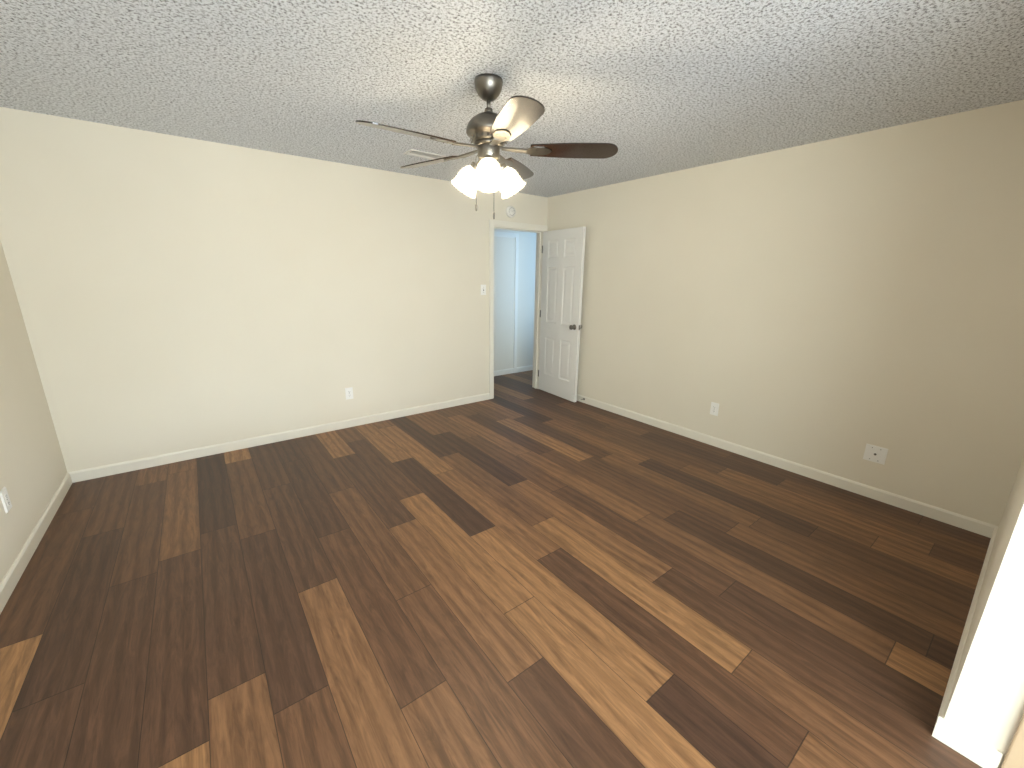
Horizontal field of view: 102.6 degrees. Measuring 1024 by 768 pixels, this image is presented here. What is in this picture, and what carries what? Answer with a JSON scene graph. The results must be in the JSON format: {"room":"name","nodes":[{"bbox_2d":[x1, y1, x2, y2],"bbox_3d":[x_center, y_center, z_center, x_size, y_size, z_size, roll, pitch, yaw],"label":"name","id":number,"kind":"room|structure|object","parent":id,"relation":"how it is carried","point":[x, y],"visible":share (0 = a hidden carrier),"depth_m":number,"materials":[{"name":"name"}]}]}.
{"room":"empty bedroom","nodes":[
{"label":"empty bedroom","id":0,"kind":"room"},
{"bbox_2d":[0,240,66,583],"bbox_3d":[-1.036,0.321,-0.171,0.130,2.440,7.330,-10,18,-36],"label":"wall","id":1,"kind":"structure","parent":0,"point":[33,471],"depth_m":2.43,"materials":[{"name":"paint"}]},
{"bbox_2d":[0,487,11,512],"bbox_3d":[-2.562,0.587,2.078,0.010,0.117,0.072,-10,18,-36],"label":"outlet","id":2,"kind":"object","parent":1,"relation":"attached to","point":[5,500],"visible":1,"depth_m":2.07,"materials":[{"name":"white plastic"}]},
{"bbox_2d":[0,472,75,613],"bbox_3d":[-1.034,1.437,0.221,0.012,0.082,7.200,-10,18,-36],"label":"baseboard","id":3,"kind":"structure","parent":1,"relation":"attached to","point":[15,572],"depth_m":2.24,"materials":[{"name":"white paint"}]},
{"bbox_2d":[0,107,547,472],"bbox_3d":[-0.564,-0.958,4.709,6.990,2.440,0.130,-10,18,-36],"label":"wall","id":4,"kind":"structure","parent":0,"point":[176,293],"depth_m":3.31,"materials":[{"name":"paint"}]},
{"bbox_2d":[72,393,489,481],"bbox_3d":[-1.737,0.414,4.067,3.653,0.082,0.012,-10,18,-36],"label":"baseboard","id":5,"kind":"structure","parent":4,"relation":"attached to","point":[122,467],"depth_m":3.65,"materials":[{"name":"white paint"}]},
{"bbox_2d":[345,387,352,399],"bbox_3d":[-1.616,0.094,4.076,0.072,0.117,0.010,-10,18,-36],"label":"outlet","id":6,"kind":"object","parent":4,"relation":"attached to","point":[349,393],"visible":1,"depth_m":4.07,"materials":[{"name":"white plastic"}]},
{"bbox_2d":[481,285,485,294],"bbox_3d":[-0.327,-1.093,4.761,0.072,0.117,0.020,-10,18,-36],"label":"light switch","id":7,"kind":"object","parent":4,"relation":"attached to","point":[483,289],"visible":1,"depth_m":4.76,"materials":[{"name":"white plastic"}]},
{"bbox_2d":[506,206,515,217],"bbox_3d":[-0.009,-1.996,4.754,0.128,0.128,0.037,-10,18,-36],"label":"smoke detector","id":8,"kind":"object","parent":4,"relation":"attached to","point":[510,211],"visible":1,"depth_m":4.74,"materials":[{"name":"white plastic"}]},
{"bbox_2d":[489,219,547,398],"bbox_3d":[0.041,-0.909,5.200,0.889,2.112,0.158,-10,18,-36],"label":"door frame","id":9,"kind":"structure","parent":4,"relation":"attached to","point":[538,230],"depth_m":5.08,"materials":[{"name":"white paint"}]},
{"bbox_2d":[538,227,585,401],"bbox_3d":[0.591,-0.838,5.088,0.171,2.030,0.749,-9,18,-32],"label":"door","id":10,"kind":"structure","parent":9,"relation":"attached to","point":[563,251],"depth_m":5.03,"materials":[{"name":"white paint"}]},
{"bbox_2d":[0,370,990,767],"bbox_3d":[1.344,0.939,2.592,6.990,0.100,8.430,-10,18,-36],"label":"floor","id":11,"kind":"structure","parent":0,"point":[518,570],"depth_m":1.91,"materials":[{"name":"wood"}]},
{"bbox_2d":[0,0,1023,196],"bbox_3d":[1.378,-1.527,1.942,6.990,0.120,8.430,-10,18,-36],"label":"ceiling","id":12,"kind":"structure","parent":0,"point":[648,88],"depth_m":1.95,"materials":[{"name":"white paint"}]},
{"bbox_2d":[403,149,444,159],"bbox_3d":[-0.707,-1.848,3.317,0.300,0.014,0.150,-10,18,-36],"label":"ceiling vent","id":13,"kind":"object","parent":12,"relation":"in","point":[421,154],"visible":0.85,"depth_m":3.29,"materials":[{"name":"white metal"}]},
{"bbox_2d":[355,73,617,218],"bbox_3d":[-0.165,-1.188,2.097,1.228,0.655,1.271,-10,18,-36],"label":"ceiling fan","id":14,"kind":"object","parent":12,"relation":"hanging from","point":[489,132],"visible":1,"depth_m":2.05,"materials":[{"name":"silver metal"}]},
{"bbox_2d":[494,229,535,370],"bbox_3d":[-0.160,-1.341,6.186,4.760,2.440,0.130,-10,18,-36],"label":"wall","id":15,"kind":"structure","parent":0,"point":[504,248],"depth_m":6.26,"materials":[{"name":"paint"}]},
{"bbox_2d":[494,231,518,372],"bbox_3d":[-0.284,-1.139,6.063,0.914,2.107,0.034,-10,18,-36],"label":"door frame","id":16,"kind":"structure","parent":15,"relation":"attached to","point":[507,234],"depth_m":6.23,"materials":[{"name":"white paint"}]},
{"bbox_2d":[494,365,532,375],"bbox_3d":[-0.133,-0.187,6.432,4.500,0.082,0.012,-10,18,-36],"label":"baseboard","id":17,"kind":"structure","parent":15,"relation":"attached to","point":[525,368],"depth_m":6.52,"materials":[{"name":"white paint"}]},
{"bbox_2d":[547,100,1023,525],"bbox_3d":[1.766,-0.674,3.752,0.148,2.440,4.280,-10,18,-36],"label":"wall","id":18,"kind":"structure","parent":0,"point":[834,306],"depth_m":2.93,"materials":[{"name":"paint"}]},
{"bbox_2d":[710,402,718,415],"bbox_3d":[1.851,0.229,3.755,0.010,0.117,0.072,-10,18,-36],"label":"outlet","id":19,"kind":"object","parent":18,"relation":"attached to","point":[714,408],"visible":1,"depth_m":3.75,"materials":[{"name":"white plastic"}]},
{"bbox_2d":[576,394,991,536],"bbox_3d":[1.662,0.461,4.066,0.012,0.082,4.150,-10,18,-36],"label":"baseboard","id":20,"kind":"structure","parent":18,"relation":"attached to","point":[967,523],"depth_m":3.17,"materials":[{"name":"white paint"}]},
{"bbox_2d":[944,457,1023,752],"bbox_3d":[2.242,-0.097,1.583,1.850,2.440,0.130,-10,18,-36],"label":"wall","id":21,"kind":"structure","parent":0,"point":[986,703],"depth_m":1.27,"materials":[{"name":"paint"}]},
{"bbox_2d":[932,525,997,748],"bbox_3d":[2.173,1.034,1.917,1.832,0.082,0.032,-10,18,-36],"label":"baseboard","id":22,"kind":"structure","parent":21,"relation":"attached to","point":[945,731],"depth_m":1.53,"materials":[{"name":"white paint"}]},
{"bbox_2d":[998,706,1023,767],"bbox_3d":[2.520,0.362,-0.144,0.130,2.440,3.050,-10,18,-36],"label":"wall","id":23,"kind":"structure","parent":0,"point":[1012,735],"depth_m":1.26,"materials":[{"name":"paint"}]},
{"bbox_2d":[1000,714,1023,767],"bbox_3d":[1.823,0.306,0.660,0.018,2.120,0.940,-10,18,-36],"label":"door frame","id":24,"kind":"structure","parent":23,"relation":"attached to","point":[1014,757],"depth_m":1.24,"materials":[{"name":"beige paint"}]}
]}

